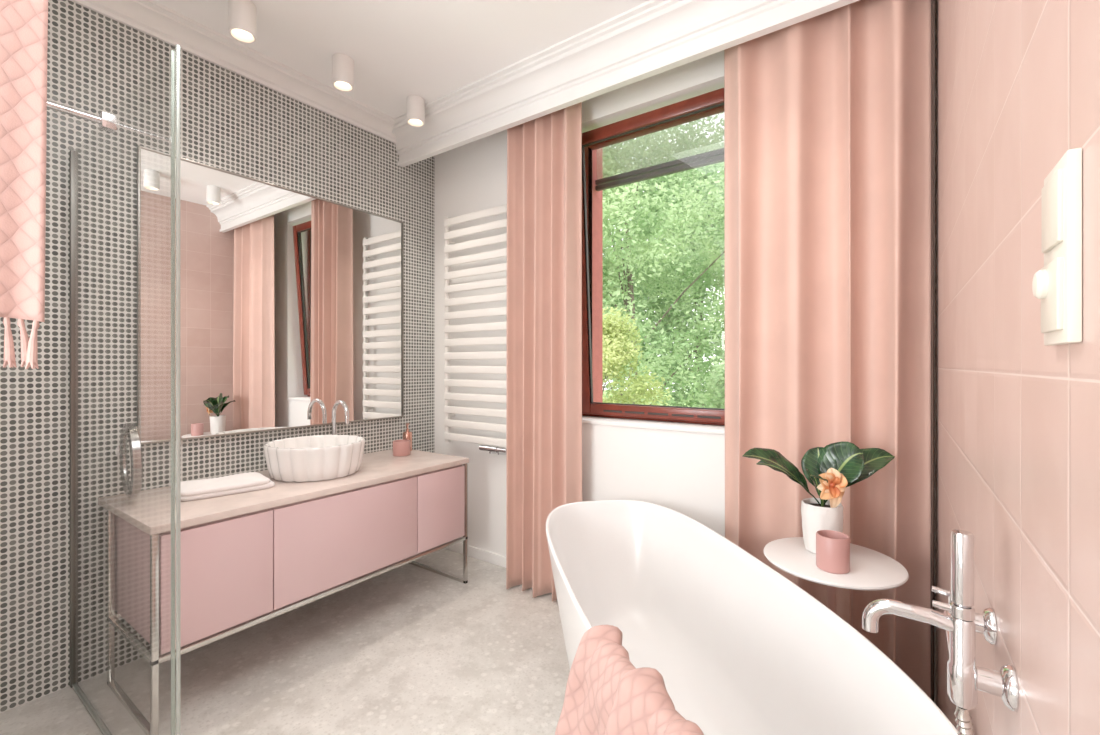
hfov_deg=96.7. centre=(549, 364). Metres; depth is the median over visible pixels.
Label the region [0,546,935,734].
floor
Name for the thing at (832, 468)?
potted plant
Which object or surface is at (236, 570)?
vanity cabinet
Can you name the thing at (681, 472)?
wall
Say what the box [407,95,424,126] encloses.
ceiling spotlight
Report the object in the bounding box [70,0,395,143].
trim
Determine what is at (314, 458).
washbasin
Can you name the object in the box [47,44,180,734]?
screen
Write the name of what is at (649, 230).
tree
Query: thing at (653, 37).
trim
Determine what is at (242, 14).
ceiling spotlight
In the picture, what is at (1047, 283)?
dimmer switch
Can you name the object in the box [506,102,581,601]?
curtain
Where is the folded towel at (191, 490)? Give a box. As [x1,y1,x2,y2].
[175,472,274,500]
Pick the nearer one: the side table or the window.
the side table
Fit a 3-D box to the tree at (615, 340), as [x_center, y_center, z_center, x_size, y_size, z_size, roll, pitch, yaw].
[0.698,0.827,5.337,1.217,2.955,1.298,0,0,-12]
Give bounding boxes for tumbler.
[393,440,409,456]
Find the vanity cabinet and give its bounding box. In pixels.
[107,463,467,734]
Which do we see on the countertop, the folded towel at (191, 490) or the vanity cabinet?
the folded towel at (191, 490)
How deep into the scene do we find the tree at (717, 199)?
10.78 m
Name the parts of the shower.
handle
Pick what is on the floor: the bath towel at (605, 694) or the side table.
the side table
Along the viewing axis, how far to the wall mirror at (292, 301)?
2.56 m
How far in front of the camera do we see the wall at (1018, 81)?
0.61 m
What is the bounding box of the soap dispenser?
[403,423,411,450]
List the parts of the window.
sill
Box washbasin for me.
[263,435,364,481]
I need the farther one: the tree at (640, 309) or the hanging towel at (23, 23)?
the tree at (640, 309)
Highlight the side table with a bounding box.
[764,537,908,613]
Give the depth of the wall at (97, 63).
2.06 m
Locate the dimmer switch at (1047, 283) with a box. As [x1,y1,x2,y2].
[1032,257,1062,332]
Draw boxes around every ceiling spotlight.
[228,0,256,43]
[332,53,353,91]
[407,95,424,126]
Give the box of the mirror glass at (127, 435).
[124,432,130,488]
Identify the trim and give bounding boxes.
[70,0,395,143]
[392,0,858,166]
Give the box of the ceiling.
[153,0,649,118]
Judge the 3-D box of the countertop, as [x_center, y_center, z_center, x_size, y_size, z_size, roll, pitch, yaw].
[-1.186,0.570,2.482,0.643,0.030,1.529,0,0,35]
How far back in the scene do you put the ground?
33.57 m
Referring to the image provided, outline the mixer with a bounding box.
[862,586,1018,711]
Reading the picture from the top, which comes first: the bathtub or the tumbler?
the tumbler
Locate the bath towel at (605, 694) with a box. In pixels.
[555,625,703,734]
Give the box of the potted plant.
[742,442,894,552]
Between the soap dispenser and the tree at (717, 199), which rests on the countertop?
the soap dispenser
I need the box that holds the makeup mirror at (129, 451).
[114,423,142,497]
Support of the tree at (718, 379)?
on the ground
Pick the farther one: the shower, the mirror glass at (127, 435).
the mirror glass at (127, 435)
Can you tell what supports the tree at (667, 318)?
on the ground
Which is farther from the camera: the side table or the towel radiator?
the towel radiator
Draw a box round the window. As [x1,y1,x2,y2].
[582,88,724,434]
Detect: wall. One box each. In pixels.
[0,0,434,712]
[435,0,935,701]
[936,0,1099,734]
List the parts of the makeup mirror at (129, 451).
wall plate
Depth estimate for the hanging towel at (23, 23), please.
1.01 m
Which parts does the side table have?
stem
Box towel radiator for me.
[444,204,506,454]
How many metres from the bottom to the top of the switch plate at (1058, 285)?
0.155 m
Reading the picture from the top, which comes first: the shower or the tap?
the tap
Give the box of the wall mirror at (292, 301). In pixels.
[137,145,403,444]
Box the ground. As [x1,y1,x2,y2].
[603,390,701,406]
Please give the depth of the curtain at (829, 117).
1.93 m
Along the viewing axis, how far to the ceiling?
2.31 m
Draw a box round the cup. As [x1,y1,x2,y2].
[816,530,849,573]
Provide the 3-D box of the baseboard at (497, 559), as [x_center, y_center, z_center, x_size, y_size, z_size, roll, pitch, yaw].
[-0.176,1.265,3.062,1.625,0.070,0.012,0,0,35]
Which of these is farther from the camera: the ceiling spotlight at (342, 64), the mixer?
the ceiling spotlight at (342, 64)
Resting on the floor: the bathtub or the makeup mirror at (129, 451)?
the bathtub
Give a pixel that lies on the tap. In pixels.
(337, 402)
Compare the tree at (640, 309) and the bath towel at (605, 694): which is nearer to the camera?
the bath towel at (605, 694)
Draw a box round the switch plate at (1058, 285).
[1032,148,1081,345]
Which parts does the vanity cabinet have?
door, door, door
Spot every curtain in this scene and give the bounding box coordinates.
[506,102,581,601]
[724,0,934,701]
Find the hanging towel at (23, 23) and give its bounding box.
[0,0,47,368]
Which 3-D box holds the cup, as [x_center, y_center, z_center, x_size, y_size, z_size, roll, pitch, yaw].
[0.900,0.594,1.556,0.094,0.108,0.094,0,0,35]
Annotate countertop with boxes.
[98,449,468,534]
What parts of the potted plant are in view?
pot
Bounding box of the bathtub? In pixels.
[546,500,957,734]
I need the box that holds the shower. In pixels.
[951,529,973,734]
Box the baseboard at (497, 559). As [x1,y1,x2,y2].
[441,542,505,567]
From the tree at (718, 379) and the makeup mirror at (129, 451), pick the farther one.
the tree at (718, 379)
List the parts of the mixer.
spout, lever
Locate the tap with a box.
[332,400,348,434]
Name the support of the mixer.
attached to the wall at (1018, 81)
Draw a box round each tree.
[603,112,724,407]
[603,151,683,401]
[603,307,671,405]
[605,120,724,406]
[665,145,724,384]
[694,354,724,408]

